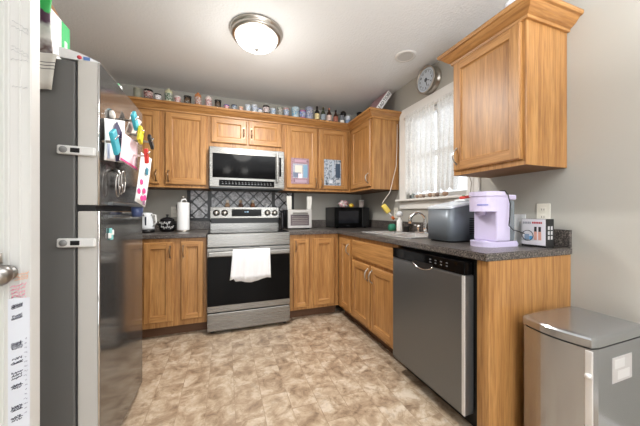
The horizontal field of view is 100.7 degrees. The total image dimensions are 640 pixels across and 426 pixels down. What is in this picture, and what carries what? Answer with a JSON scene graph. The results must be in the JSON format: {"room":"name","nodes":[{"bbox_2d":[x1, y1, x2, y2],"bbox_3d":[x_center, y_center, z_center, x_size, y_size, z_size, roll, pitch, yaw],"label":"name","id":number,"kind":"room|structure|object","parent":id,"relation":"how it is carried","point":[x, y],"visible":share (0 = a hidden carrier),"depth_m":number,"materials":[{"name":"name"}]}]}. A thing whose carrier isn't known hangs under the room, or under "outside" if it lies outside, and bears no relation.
{"room":"kitchen","nodes":[
{"label":"kitchen","id":0,"kind":"room"},
{"bbox_2d":[119,83,360,294],"bbox_3d":[-0.836,-0.112,3.216,3.150,2.435,0.100,0,0,-20],"label":"wall","id":1,"kind":"structure","parent":0,"point":[159,203],"depth_m":3.09,"materials":[{"name":"grey paint"}]},
{"bbox_2d":[171,207,176,216],"bbox_3d":[-1.583,-0.006,2.891,0.072,0.116,0.009,0,0,-20],"label":"wall outlet","id":2,"kind":"object","parent":1,"relation":"attached to","point":[173,209],"visible":0.82,"depth_m":2.89,"materials":[{"name":"white plastic"}]},
{"bbox_2d":[138,108,209,190],"bbox_3d":[-1.706,-0.649,2.645,1.117,0.810,0.382,0,0,-20],"label":"upper cabinet","id":3,"kind":"object","parent":1,"relation":"attached to","point":[179,156],"visible":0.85,"depth_m":2.61,"materials":[{"name":"brown wood"}]},
{"bbox_2d":[187,190,293,220],"bbox_3d":[-0.897,-0.075,3.133,1.210,0.336,0.013,0,0,-20],"label":"tile backsplash","id":4,"kind":"structure","parent":1,"relation":"attached to","point":[200,202],"depth_m":3.07,"materials":[{"name":"tile"}]},
{"bbox_2d":[209,116,282,151],"bbox_3d":[-0.819,-0.859,2.962,0.761,0.390,0.382,0,0,-20],"label":"upper cabinet","id":5,"kind":"object","parent":1,"relation":"attached to","point":[223,132],"visible":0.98,"depth_m":2.81,"materials":[{"name":"brown wood"}]},
{"bbox_2d":[209,146,283,191],"bbox_3d":[-0.805,-0.452,2.928,0.752,0.416,0.460,0,0,-20],"label":"microwave","id":6,"kind":"object","parent":5,"relation":"attached to","point":[230,169],"visible":1,"depth_m":2.75,"materials":[{"name":"silver metal"}]},
{"bbox_2d":[278,124,349,193],"bbox_3d":[-0.068,-0.649,3.230,0.828,0.810,0.382,0,0,-20],"label":"upper cabinet","id":7,"kind":"object","parent":1,"relation":"attached to","point":[316,145],"visible":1,"depth_m":3.09,"materials":[{"name":"brown wood"}]},
{"bbox_2d":[291,158,308,183],"bbox_3d":[-0.225,-0.469,3.006,0.210,0.290,0.004,0,0,-20],"label":"picture","id":8,"kind":"object","parent":7,"relation":"attached to","point":[299,166],"visible":1,"depth_m":3.00,"materials":[{"name":"pink paper"}]},
{"bbox_2d":[324,159,340,185],"bbox_3d":[0.149,-0.471,3.140,0.215,0.305,0.003,0,0,-20],"label":"picture","id":9,"kind":"object","parent":7,"relation":"attached to","point":[332,168],"visible":1,"depth_m":3.14,"materials":[{"name":"grey paper"}]},
{"bbox_2d":[52,0,508,115],"bbox_3d":[0.226,-1.379,0.091,3.250,0.100,6.700,0,0,-20],"label":"ceiling","id":10,"kind":"structure","parent":0,"point":[339,55],"depth_m":2.08,"materials":[{"name":"white paint"}]},
{"bbox_2d":[229,13,282,53],"bbox_3d":[-0.466,-1.256,1.957,0.384,0.146,0.384,0,0,-20],"label":"ceiling lamp","id":11,"kind":"object","parent":10,"relation":"attached to","point":[255,33],"visible":1,"depth_m":1.86,"materials":[{"name":"white glass"}]},
{"bbox_2d":[395,50,416,61],"bbox_3d":[0.728,-1.324,2.256,0.176,0.008,0.176,0,0,-20],"label":"ceiling speaker","id":12,"kind":"object","parent":10,"relation":"attached to","point":[406,55],"visible":1,"depth_m":2.25,"materials":[{"name":"white paint"}]},
{"bbox_2d":[398,53,412,60],"bbox_3d":[0.728,-1.321,2.256,0.124,0.001,0.123,0,0,-20],"label":"grille","id":13,"kind":"object","parent":12,"relation":"attached to","point":[405,56],"depth_m":2.25,"materials":[{"name":"white plastic"}]},
{"bbox_2d":[121,295,472,425],"bbox_3d":[0.226,1.156,0.091,3.250,0.100,6.700,0,0,-20],"label":"floor","id":14,"kind":"structure","parent":0,"point":[325,369],"depth_m":1.73,"materials":[{"name":"tile"}]},
{"bbox_2d":[40,59,143,425],"bbox_3d":[-1.356,0.245,1.243,0.784,1.722,0.600,0,0,-20],"label":"refrigerator","id":15,"kind":"object","parent":14,"relation":"on","point":[91,297],"visible":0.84,"depth_m":1.07,"materials":[{"name":"grey metal"}]},
{"bbox_2d":[40,0,52,53],"bbox_3d":[-1.128,-0.737,1.030,0.143,0.260,0.037,0,0,-20],"label":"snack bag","id":16,"kind":"object","parent":15,"relation":"on","point":[46,39],"visible":0.37,"depth_m":1.04,"materials":[{"name":"plastic"}]},
{"bbox_2d":[40,52,59,89],"bbox_3d":[-1.106,-0.546,1.007,0.177,0.150,0.022,0,0,-20],"label":"striped cloth","id":17,"kind":"object","parent":15,"relation":"hanging from","point":[47,60],"visible":0.34,"depth_m":1.02,"materials":[{"name":"fabric"}]},
{"bbox_2d":[51,5,69,58],"bbox_3d":[-1.153,-0.753,1.124,0.087,0.292,0.143,0,0,-20],"label":"cereal box","id":18,"kind":"object","parent":15,"relation":"on","point":[60,31],"visible":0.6,"depth_m":1.13,"materials":[{"name":"white cardboard"}]},
{"bbox_2d":[57,238,95,247],"bbox_3d":[-0.969,0.121,1.057,0.125,0.039,0.018,0,0,-20],"label":"child lock","id":19,"kind":"object","parent":15,"relation":"attached to","point":[61,242],"visible":1,"depth_m":1.05,"materials":[{"name":"white plastic"}]},
{"bbox_2d":[57,145,95,156],"bbox_3d":[-0.969,-0.246,1.057,0.125,0.039,0.018,0,0,-20],"label":"child lock","id":20,"kind":"object","parent":15,"relation":"attached to","point":[61,149],"visible":1,"depth_m":1.05,"materials":[{"name":"white plastic"}]},
{"bbox_2d":[59,47,116,82],"bbox_3d":[-1.000,-0.637,1.160,0.138,0.041,0.181,0,0,-20],"label":"packet","id":21,"kind":"object","parent":15,"relation":"on","point":[64,53],"visible":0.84,"depth_m":1.07,"materials":[{"name":"white plastic"}]},
{"bbox_2d":[108,228,113,239],"bbox_3d":[-0.934,0.097,1.186,0.007,0.054,0.054,0,0,-20],"label":"magnet","id":22,"kind":"object","parent":15,"relation":"attached to","point":[111,232],"visible":1,"depth_m":1.18,"materials":[{"name":"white plastic"}]},
{"bbox_2d":[102,129,120,154],"bbox_3d":[-0.865,-0.297,1.121,0.073,0.107,0.077,0,0,23],"label":"clip","id":23,"kind":"object","parent":15,"relation":"attached to","point":[114,141],"visible":1,"depth_m":1.11,"materials":[{"name":"teal paint"}]},
{"bbox_2d":[109,110,115,119],"bbox_3d":[-0.930,-0.437,1.191,0.016,0.040,0.040,0,0,-20],"label":"round magnet","id":24,"kind":"object","parent":15,"relation":"attached to","point":[112,115],"visible":0.95,"depth_m":1.18,"materials":[{"name":"white paint"}]},
{"bbox_2d":[104,118,124,162],"bbox_3d":[-0.915,-0.327,1.183,0.009,0.219,0.172,0,0,-14],"label":"paper","id":25,"kind":"object","parent":15,"relation":"attached to","point":[109,124],"visible":0.66,"depth_m":1.16,"materials":[{"name":"white paper"}]},
{"bbox_2d":[107,144,109,158],"bbox_3d":[-0.897,-0.261,1.127,0.002,0.065,0.019,0,0,-14],"label":"print","id":26,"kind":"object","parent":25,"relation":"attached to","point":[108,145],"depth_m":1.12,"materials":[{"name":"white paper"}]},
{"bbox_2d":[119,131,137,170],"bbox_3d":[-0.931,-0.297,1.292,0.009,0.160,0.203,0,0,-15],"label":"greeting card","id":27,"kind":"object","parent":25,"relation":"attached to","point":[129,147],"visible":0.98,"depth_m":1.29,"materials":[{"name":"paper"}]},
{"bbox_2d":[113,168,125,197],"bbox_3d":[-0.933,-0.136,1.224,0.037,0.138,0.090,0,0,-20],"label":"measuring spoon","id":28,"kind":"object","parent":15,"relation":"hanging from","point":[120,186],"visible":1,"depth_m":1.22,"materials":[{"name":"grey metal"}]},
{"bbox_2d":[123,111,138,130],"bbox_3d":[-0.945,-0.465,1.353,0.076,0.092,0.076,0,0,23],"label":"clip","id":29,"kind":"object","parent":15,"relation":"attached to","point":[134,118],"visible":0.93,"depth_m":1.34,"materials":[{"name":"teal paint"}]},
{"bbox_2d":[125,112,141,136],"bbox_3d":[-0.988,-0.455,1.403,0.012,0.142,0.213,0,0,-16],"label":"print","id":30,"kind":"object","parent":15,"relation":"attached to","point":[129,129],"visible":0.55,"depth_m":1.36,"materials":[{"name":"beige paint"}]},
{"bbox_2d":[127,207,142,216],"bbox_3d":[-0.977,-0.003,1.403,0.071,0.051,0.052,0,0,-20],"label":"cup","id":31,"kind":"object","parent":15,"relation":"attached to","point":[136,211],"visible":0.98,"depth_m":1.39,"materials":[{"name":"blue ceramic"}]},
{"bbox_2d":[130,125,144,144],"bbox_3d":[-0.950,-0.400,1.375,0.087,0.094,0.070,0,0,7],"label":"clip","id":32,"kind":"object","parent":15,"relation":"attached to","point":[141,132],"visible":0.96,"depth_m":1.36,"materials":[{"name":"yellow paint"}]},
{"bbox_2d":[133,148,149,163],"bbox_3d":[-0.934,-0.291,1.357,0.120,0.078,0.046,0,0,-20],"label":"clip","id":33,"kind":"object","parent":15,"relation":"attached to","point":[146,153],"visible":0.96,"depth_m":1.36,"materials":[{"name":"red paint"}]},
{"bbox_2d":[135,152,151,206],"bbox_3d":[-0.933,-0.171,1.408,0.016,0.290,0.189,0,0,-14],"label":"drawing","id":34,"kind":"object","parent":33,"relation":"hanging from","point":[144,169],"visible":0.97,"depth_m":1.40,"materials":[{"name":"white paper"}]},
{"bbox_2d":[134,134,153,149],"bbox_3d":[-0.963,-0.385,1.439,0.120,0.068,0.090,0,0,-20],"label":"clip","id":35,"kind":"object","parent":15,"relation":"attached to","point":[149,137],"visible":0.94,"depth_m":1.44,"materials":[{"name":"black plastic"}]},
{"bbox_2d":[142,237,206,337],"bbox_3d":[-1.660,0.667,2.512,1.114,0.877,0.661,0,0,-20],"label":"base cabinet","id":36,"kind":"object","parent":14,"relation":"on","point":[174,270],"visible":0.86,"depth_m":2.36,"materials":[{"name":"brown wood"}]},
{"bbox_2d":[142,221,209,238],"bbox_3d":[-1.665,0.161,2.528,1.117,0.134,0.635,0,0,-20],"label":"countertop","id":37,"kind":"structure","parent":36,"relation":"on","point":[199,229],"depth_m":2.41,"materials":[{"name":"laminate"}]},
{"bbox_2d":[142,213,156,232],"bbox_3d":[-1.637,0.096,2.514,0.138,0.190,0.138,0,0,-42],"label":"electric kettle","id":38,"kind":"object","parent":37,"relation":"on","point":[148,225],"visible":0.86,"depth_m":2.48,"materials":[{"name":"white plastic"}]},
{"bbox_2d":[156,214,176,231],"bbox_3d":[-1.525,0.105,2.651,0.156,0.172,0.167,0,0,28],"label":"slow cooker","id":39,"kind":"object","parent":37,"relation":"on","point":[166,224],"visible":0.97,"depth_m":2.60,"materials":[{"name":"black ceramic"}]},
{"bbox_2d":[176,196,190,231],"bbox_3d":[-1.381,0.012,2.682,0.136,0.358,0.136,0,0,-20],"label":"paper towel roll","id":40,"kind":"object","parent":37,"relation":"on","point":[183,208],"visible":1,"depth_m":2.64,"materials":[{"name":"white paper"}]},
{"bbox_2d":[207,207,289,332],"bbox_3d":[-0.753,0.522,2.775,0.754,1.168,0.726,0,0,-20],"label":"electric range","id":41,"kind":"object","parent":14,"relation":"on","point":[231,304],"visible":0.99,"depth_m":2.52,"materials":[{"name":"silver metal"}]},
{"bbox_2d":[207,228,288,233],"bbox_3d":[-0.758,0.195,2.788,0.754,0.013,0.560,0,0,-20],"label":"cooktop","id":42,"kind":"object","parent":41,"relation":"in","point":[217,230],"depth_m":2.78,"materials":[{"name":"silver glass"}]},
{"bbox_2d":[230,248,270,281],"bbox_3d":[-0.639,0.483,2.441,0.364,0.299,0.093,0,0,-20],"label":"dish towel","id":43,"kind":"object","parent":41,"relation":"hanging from","point":[248,265],"visible":1,"depth_m":2.41,"materials":[{"name":"white fabric"}]},
{"bbox_2d":[289,234,337,317],"bbox_3d":[-0.154,0.667,3.050,0.549,0.877,0.661,0,0,-20],"label":"base cabinet","id":44,"kind":"object","parent":14,"relation":"on","point":[313,257],"visible":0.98,"depth_m":2.78,"materials":[{"name":"brown wood"}]},
{"bbox_2d":[339,234,359,325],"bbox_3d":[0.516,0.667,2.816,0.661,0.877,0.336,0,0,-20],"label":"base cabinet","id":45,"kind":"object","parent":14,"relation":"on","point":[345,242],"visible":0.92,"depth_m":2.70,"materials":[{"name":"brown wood"}]},
{"bbox_2d":[352,237,399,353],"bbox_3d":[0.695,0.667,2.317,0.661,0.877,0.719,0,0,-20],"label":"base cabinet","id":46,"kind":"object","parent":14,"relation":"on","point":[372,262],"visible":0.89,"depth_m":2.17,"materials":[{"name":"brown wood"}]},
{"bbox_2d":[279,220,571,261],"bbox_3d":[0.421,0.161,2.354,1.158,0.134,2.365,0,0,-20],"label":"countertop","id":47,"kind":"structure","parent":46,"relation":"on","point":[562,238],"depth_m":1.53,"materials":[{"name":"laminate"}]},
{"bbox_2d":[280,211,283,228],"bbox_3d":[-0.439,0.084,3.093,0.044,0.213,0.043,0,0,-20],"label":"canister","id":48,"kind":"object","parent":47,"relation":"on","point":[282,212],"visible":1,"depth_m":3.08,"materials":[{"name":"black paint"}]},
{"bbox_2d":[283,196,311,228],"bbox_3d":[-0.268,0.003,3.119,0.297,0.375,0.304,0,0,-20],"label":"toaster oven","id":49,"kind":"object","parent":47,"relation":"on","point":[293,218],"visible":0.98,"depth_m":3.00,"materials":[{"name":"white plastic"}]},
{"bbox_2d":[326,207,368,227],"bbox_3d":[0.343,0.063,3.379,0.460,0.255,0.327,0,0,-20],"label":"microwave oven","id":50,"kind":"object","parent":47,"relation":"on","point":[336,217],"visible":0.88,"depth_m":3.23,"materials":[{"name":"black plastic"}]},
{"bbox_2d":[338,200,347,206],"bbox_3d":[0.290,-0.110,3.333,0.138,0.089,0.087,0,0,-20],"label":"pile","id":51,"kind":"object","parent":50,"relation":"on","point":[341,203],"visible":0.88,"depth_m":3.31,"materials":[{"name":"pink"}]},
{"bbox_2d":[359,200,363,206],"bbox_3d":[0.535,-0.114,3.440,0.070,0.098,0.070,0,0,-20],"label":"cup","id":52,"kind":"object","parent":50,"relation":"on","point":[361,202],"visible":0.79,"depth_m":3.41,"materials":[{"name":"grey ceramic"}]},
{"bbox_2d":[363,231,427,238],"bbox_3d":[0.717,0.265,2.316,0.430,0.162,0.670,0,0,-20],"label":"sink","id":53,"kind":"object","parent":47,"relation":"in","point":[400,234],"visible":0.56,"depth_m":2.32,"materials":[{"name":"white metal"}]},
{"bbox_2d":[388,224,395,230],"bbox_3d":[0.715,0.147,2.634,0.080,0.072,0.080,0,0,-20],"label":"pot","id":54,"kind":"object","parent":53,"relation":"on","point":[391,227],"visible":1,"depth_m":2.60,"materials":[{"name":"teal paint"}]},
{"bbox_2d":[396,211,402,230],"bbox_3d":[0.774,0.085,2.586,0.064,0.198,0.064,0,0,-20],"label":"soap bottle","id":55,"kind":"object","parent":53,"relation":"on","point":[399,214],"visible":0.96,"depth_m":2.56,"materials":[{"name":"white plastic"}]},
{"bbox_2d":[403,226,408,231],"bbox_3d":[0.804,0.156,2.480,0.025,0.056,0.060,0,0,-20],"label":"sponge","id":56,"kind":"object","parent":53,"relation":"on","point":[405,228],"visible":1,"depth_m":2.46,"materials":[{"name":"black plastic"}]},
{"bbox_2d":[408,211,427,233],"bbox_3d":[0.862,0.086,2.294,0.171,0.194,0.220,0,0,-20],"label":"kitchen faucet","id":57,"kind":"object","parent":47,"relation":"on","point":[425,222],"visible":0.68,"depth_m":2.30,"materials":[{"name":"silver metal"}]},
{"bbox_2d":[427,200,473,242],"bbox_3d":[0.938,0.044,1.800,0.368,0.294,0.218,0,0,-20],"label":"ice maker","id":58,"kind":"object","parent":47,"relation":"on","point":[449,222],"visible":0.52,"depth_m":1.69,"materials":[{"name":"black plastic"}]},
{"bbox_2d":[454,195,469,201],"bbox_3d":[0.983,-0.096,1.806,0.100,0.043,0.080,0,0,-20],"label":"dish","id":59,"kind":"object","parent":58,"relation":"on","point":[463,197],"visible":0.81,"depth_m":1.78,"materials":[{"name":"white ceramic"}]},
{"bbox_2d":[470,218,473,233],"bbox_3d":[1.007,0.088,1.712,0.110,0.105,0.001,0,0,-20],"label":"vent","id":60,"kind":"object","parent":58,"relation":"attached to","point":[471,219],"depth_m":1.70,"materials":[{"name":"black plastic"}]},
{"bbox_2d":[469,191,517,247],"bbox_3d":[0.975,0.038,1.524,0.240,0.306,0.156,0,0,-20],"label":"coffee maker","id":61,"kind":"object","parent":47,"relation":"on","point":[490,209],"visible":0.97,"depth_m":1.47,"materials":[{"name":"purple plastic"}]},
{"bbox_2d":[500,190,524,233],"bbox_3d":[1.074,0.000,1.467,0.157,0.244,0.038,0,0,-8],"label":"power cord","id":62,"kind":"object","parent":61,"relation":"attached to","point":[500,190],"visible":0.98,"depth_m":1.45,"materials":[{"name":"black plastic"}]},
{"bbox_2d":[513,214,525,244],"bbox_3d":[1.184,0.101,1.581,0.035,0.180,0.078,0,0,-20],"label":"box","id":63,"kind":"object","parent":47,"relation":"on","point":[518,218],"visible":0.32,"depth_m":1.58,"materials":[{"name":"white cardboard"}]},
{"bbox_2d":[522,219,553,247],"bbox_3d":[1.210,0.113,1.479,0.068,0.155,0.124,0,0,-20],"label":"product box","id":64,"kind":"object","parent":47,"relation":"on","point":[539,233],"visible":0.99,"depth_m":1.44,"materials":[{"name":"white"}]},
{"bbox_2d":[534,227,536,239],"bbox_3d":[1.183,0.115,1.458,0.001,0.072,0.014,0,0,-20],"label":"picture","id":65,"kind":"object","parent":64,"relation":"attached to","point":[535,228],"depth_m":1.46,"materials":[{"name":"brown paint"}]},
{"bbox_2d":[538,227,540,239],"bbox_3d":[1.190,0.115,1.438,0.001,0.072,0.014,0,0,-20],"label":"picture","id":66,"kind":"object","parent":64,"relation":"attached to","point":[539,228],"depth_m":1.44,"materials":[{"name":"brown paint"}]},
{"bbox_2d":[393,246,476,425],"bbox_3d":[0.907,0.673,1.677,0.641,0.865,0.612,0,0,-20],"label":"dishwasher","id":67,"kind":"object","parent":14,"relation":"on","point":[435,294],"visible":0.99,"depth_m":1.46,"materials":[{"name":"silver metal"}]},
{"bbox_2d":[477,255,570,425],"bbox_3d":[1.062,0.667,1.366,0.611,0.877,0.062,0,0,-20],"label":"end panel","id":68,"kind":"object","parent":14,"relation":"on","point":[507,290],"visible":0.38,"depth_m":1.28,"materials":[{"name":"brown wood"}]},
{"bbox_2d":[523,306,639,425],"bbox_3d":[1.135,0.790,1.170,0.436,0.631,0.261,0,0,-20],"label":"trash can","id":69,"kind":"object","parent":14,"relation":"on","point":[582,366],"visible":1,"depth_m":1.08,"materials":[{"name":"silver metal"}]},
{"bbox_2d":[615,357,629,379],"bbox_3d":[1.206,0.621,1.059,0.105,0.080,0.001,0,0,-20],"label":"print","id":70,"kind":"object","parent":69,"relation":"attached to","point":[622,364],"depth_m":1.06,"materials":[{"name":"white paper"}]},
{"bbox_2d":[361,0,639,323],"bbox_3d":[1.710,-0.112,0.621,0.100,2.435,6.500,0,0,-20],"label":"wall","id":71,"kind":"structure","parent":0,"point":[596,197],"depth_m":1.35,"materials":[{"name":"grey paint"}]},
{"bbox_2d":[344,118,398,194],"bbox_3d":[0.529,-0.649,3.198,0.382,0.810,0.842,0,0,-20],"label":"upper cabinet","id":72,"kind":"object","parent":71,"relation":"attached to","point":[374,144],"visible":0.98,"depth_m":2.83,"materials":[{"name":"brown wood"}]},
{"bbox_2d":[128,96,401,131],"bbox_3d":[-0.655,-1.021,2.563,3.043,0.078,0.589,0,0,-20],"label":"crown molding","id":73,"kind":"structure","parent":72,"relation":"attached to","point":[144,103],"depth_m":2.77,"materials":[{"name":"brown wood"}]},
{"bbox_2d":[133,87,141,96],"bbox_3d":[-1.701,-1.106,2.477,0.072,0.092,0.071,0,0,-20],"label":"drinking glass","id":74,"kind":"object","parent":73,"relation":"on","point":[137,91],"visible":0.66,"depth_m":2.45,"materials":[{"name":"beige"}]},
{"bbox_2d":[143,88,152,98],"bbox_3d":[-1.620,-1.106,2.506,0.081,0.092,0.079,0,0,-20],"label":"drinking glass","id":75,"kind":"object","parent":73,"relation":"on","point":[148,93],"visible":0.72,"depth_m":2.48,"materials":[{"name":"pink"}]},
{"bbox_2d":[154,93,161,99],"bbox_3d":[-1.548,-1.093,2.532,0.063,0.065,0.062,0,0,-20],"label":"drinking glass","id":76,"kind":"object","parent":73,"relation":"on","point":[158,96],"visible":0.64,"depth_m":2.51,"materials":[{"name":"white glass"}]},
{"bbox_2d":[165,88,172,100],"bbox_3d":[-1.461,-1.125,2.563,0.070,0.130,0.069,0,0,-20],"label":"bottle","id":77,"kind":"object","parent":73,"relation":"on","point":[168,93],"visible":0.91,"depth_m":2.54,"materials":[{"name":"beige ceramic"}]},
{"bbox_2d":[174,95,180,101],"bbox_3d":[-1.389,-1.094,2.589,0.063,0.067,0.062,0,0,-20],"label":"drinking glass","id":78,"kind":"object","parent":73,"relation":"on","point":[176,98],"visible":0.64,"depth_m":2.56,"materials":[{"name":"pink"}]},
{"bbox_2d":[184,95,191,103],"bbox_3d":[-1.306,-1.101,2.618,0.072,0.081,0.071,0,0,-20],"label":"drinking glass","id":79,"kind":"object","parent":73,"relation":"on","point":[187,99],"visible":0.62,"depth_m":2.59,"materials":[{"name":"black glass"}]},
{"bbox_2d":[194,93,201,104],"bbox_3d":[-1.218,-1.125,2.650,0.066,0.130,0.065,0,0,-20],"label":"bottle","id":80,"kind":"object","parent":73,"relation":"on","point":[197,98],"visible":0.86,"depth_m":2.62,"materials":[{"name":"brown paint"}]},
{"bbox_2d":[205,96,211,105],"bbox_3d":[-1.127,-1.118,2.682,0.066,0.115,0.065,0,0,-20],"label":"bottle","id":81,"kind":"object","parent":73,"relation":"on","point":[208,100],"visible":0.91,"depth_m":2.66,"materials":[{"name":"white paint"}]},
{"bbox_2d":[214,99,220,106],"bbox_3d":[-1.043,-1.101,2.712,0.067,0.081,0.066,0,0,-20],"label":"drinking glass","id":82,"kind":"object","parent":73,"relation":"on","point":[217,102],"visible":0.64,"depth_m":2.69,"materials":[{"name":"black glass"}]},
{"bbox_2d":[245,104,250,110],"bbox_3d":[-0.766,-1.098,2.811,0.061,0.076,0.060,0,0,-20],"label":"shot glass","id":83,"kind":"object","parent":73,"relation":"on","point":[247,106],"visible":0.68,"depth_m":2.79,"materials":[{"name":"white glass"}]},
{"bbox_2d":[251,104,258,111],"bbox_3d":[-0.698,-1.103,2.838,0.067,0.084,0.075,0,0,32],"label":"cup","id":84,"kind":"object","parent":73,"relation":"on","point":[254,107],"visible":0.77,"depth_m":2.81,"materials":[{"name":"white paint"}]},
{"bbox_2d":[263,105,269,112],"bbox_3d":[-0.581,-1.105,2.875,0.078,0.089,0.071,0,0,20],"label":"cup","id":85,"kind":"object","parent":73,"relation":"on","point":[266,109],"visible":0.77,"depth_m":2.85,"materials":[{"name":"white ceramic"}]},
{"bbox_2d":[270,108,275,113],"bbox_3d":[-0.514,-1.096,2.901,0.063,0.070,0.062,0,0,-20],"label":"shot glass","id":86,"kind":"object","parent":73,"relation":"on","point":[272,110],"visible":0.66,"depth_m":2.88,"materials":[{"name":"white paint"}]},
{"bbox_2d":[277,107,282,114],"bbox_3d":[-0.441,-1.106,2.927,0.063,0.092,0.062,0,0,-20],"label":"cup","id":87,"kind":"object","parent":73,"relation":"on","point":[279,109],"visible":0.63,"depth_m":2.90,"materials":[{"name":"beige ceramic"}]},
{"bbox_2d":[283,108,288,115],"bbox_3d":[-0.375,-1.106,2.951,0.067,0.092,0.066,0,0,-20],"label":"cup","id":88,"kind":"object","parent":73,"relation":"on","point":[285,110],"visible":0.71,"depth_m":2.92,"materials":[{"name":"pink paint"}]},
{"bbox_2d":[291,106,299,116],"bbox_3d":[-0.276,-1.117,2.986,0.094,0.113,0.093,0,0,-20],"label":"cup","id":89,"kind":"object","parent":73,"relation":"on","point":[295,110],"visible":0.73,"depth_m":2.95,"materials":[{"name":"blue paint"}]},
{"bbox_2d":[299,110,305,117],"bbox_3d":[-0.196,-1.106,3.015,0.076,0.092,0.075,0,0,-20],"label":"cup","id":90,"kind":"object","parent":73,"relation":"on","point":[302,113],"visible":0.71,"depth_m":2.98,"materials":[{"name":"pink paint"}]},
{"bbox_2d":[305,106,312,118],"bbox_3d":[-0.123,-1.131,3.041,0.094,0.142,0.093,0,0,-20],"label":"cup","id":91,"kind":"object","parent":73,"relation":"on","point":[309,110],"visible":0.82,"depth_m":3.00,"materials":[{"name":"ceramic"}]},
{"bbox_2d":[315,106,319,119],"bbox_3d":[-0.034,-1.143,3.072,0.058,0.165,0.057,0,0,-20],"label":"bottle","id":92,"kind":"object","parent":73,"relation":"on","point":[317,115],"visible":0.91,"depth_m":3.05,"materials":[{"name":"yellow glass"}]},
{"bbox_2d":[321,107,325,119],"bbox_3d":[0.037,-1.143,3.098,0.058,0.165,0.057,0,0,-20],"label":"bottle","id":93,"kind":"object","parent":73,"relation":"on","point":[323,114],"visible":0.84,"depth_m":3.08,"materials":[{"name":"glass"}]},
{"bbox_2d":[326,108,331,120],"bbox_3d":[0.107,-1.143,3.123,0.062,0.165,0.061,0,0,-20],"label":"bottle","id":94,"kind":"object","parent":73,"relation":"on","point":[329,115],"visible":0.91,"depth_m":3.10,"materials":[{"name":"glass"}]},
{"bbox_2d":[333,110,337,121],"bbox_3d":[0.186,-1.135,3.151,0.058,0.150,0.057,0,0,-20],"label":"bottle","id":95,"kind":"object","parent":73,"relation":"on","point":[335,117],"visible":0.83,"depth_m":3.13,"materials":[{"name":"red glass"}]},
{"bbox_2d":[370,91,391,108],"bbox_3d":[0.633,-1.189,2.980,0.207,0.253,0.303,0,0,-20],"label":"game box","id":96,"kind":"object","parent":72,"relation":"on","point":[380,101],"visible":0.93,"depth_m":2.85,"materials":[{"name":"white cardboard"}]},
{"bbox_2d":[381,124,397,219],"bbox_3d":[0.741,-0.432,2.776,0.221,1.024,0.083,0,0,-20],"label":"brush","id":97,"kind":"object","parent":72,"relation":"hanging from","point":[384,207],"visible":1,"depth_m":2.75,"materials":[{"name":"yellow paint"}]},
{"bbox_2d":[416,65,440,94],"bbox_3d":[0.979,-1.196,2.404,0.076,0.240,0.240,0,0,-20],"label":"wall clock","id":98,"kind":"object","parent":71,"relation":"attached to","point":[428,80],"visible":1,"depth_m":2.37,"materials":[{"name":"silver metal"}]},
{"bbox_2d":[395,81,479,208],"bbox_3d":[1.029,-0.551,2.396,0.168,1.035,0.940,0,0,-20],"label":"window","id":99,"kind":"structure","parent":71,"relation":"in","point":[464,183],"depth_m":2.45,"materials":[{"name":"white paint"}]},
{"bbox_2d":[452,19,566,177],"bbox_3d":[1.098,-0.649,1.605,0.382,0.810,0.454,0,0,-20],"label":"upper cabinet","id":100,"kind":"object","parent":71,"relation":"attached to","point":[510,93],"visible":0.98,"depth_m":1.44,"materials":[{"name":"brown wood"}]},
{"bbox_2d":[504,0,514,7],"bbox_3d":[1.005,-1.084,1.389,0.076,0.048,0.076,0,0,-20],"label":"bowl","id":101,"kind":"object","parent":100,"relation":"on","point":[509,2],"visible":0.33,"depth_m":1.37,"materials":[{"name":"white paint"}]},
{"bbox_2d":[437,0,583,66],"bbox_3d":[1.091,-1.021,1.603,0.400,0.078,0.600,0,0,-20],"label":"crown molding","id":102,"kind":"structure","parent":100,"relation":"attached to","point":[560,15],"depth_m":1.40,"materials":[{"name":"brown wood"}]},
{"bbox_2d":[537,203,550,218],"bbox_3d":[1.315,0.006,1.563,0.009,0.116,0.072,0,0,-20],"label":"wall outlet","id":103,"kind":"object","parent":71,"relation":"attached to","point":[543,210],"visible":0.73,"depth_m":1.56,"materials":[{"name":"white plastic"}]},
{"bbox_3d":[-1.274,-0.111,-0.391,0.100,2.435,6.600,0,0,-20],"label":"wall","id":104,"kind":"structure","parent":0,"visible":0},
{"bbox_2d":[0,0,39,425],"bbox_3d":[-1.127,0.075,0.554,0.792,2.038,0.090,0,0,-20],"label":"door","id":105,"kind":"structure","parent":104,"relation":"in","point":[19,19],"depth_m":0.69,"materials":[{"name":"white paint"}]},
{"bbox_3d":[0.990,-0.944,2.350,0.048,0.029,0.744,0,0,-20],"label":"curtain rod","id":106,"kind":"object","parent":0,"visible":0},
{"bbox_2d":[405,101,434,193],"bbox_3d":[0.923,-0.573,2.482,0.058,0.792,0.395,0,0,-20],"label":"lace curtain","id":107,"kind":"object","parent":106,"relation":"hanging from","point":[420,126],"visible":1,"depth_m":2.43,"materials":[{"name":"white fabric"}]},
{"bbox_2d":[436,90,458,190],"bbox_3d":[1.045,-0.573,2.141,0.060,0.791,0.270,0,0,-20],"label":"lace curtain","id":108,"kind":"object","parent":106,"relation":"hanging from","point":[445,179],"visible":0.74,"depth_m":2.17,"materials":[{"name":"white fabric"}]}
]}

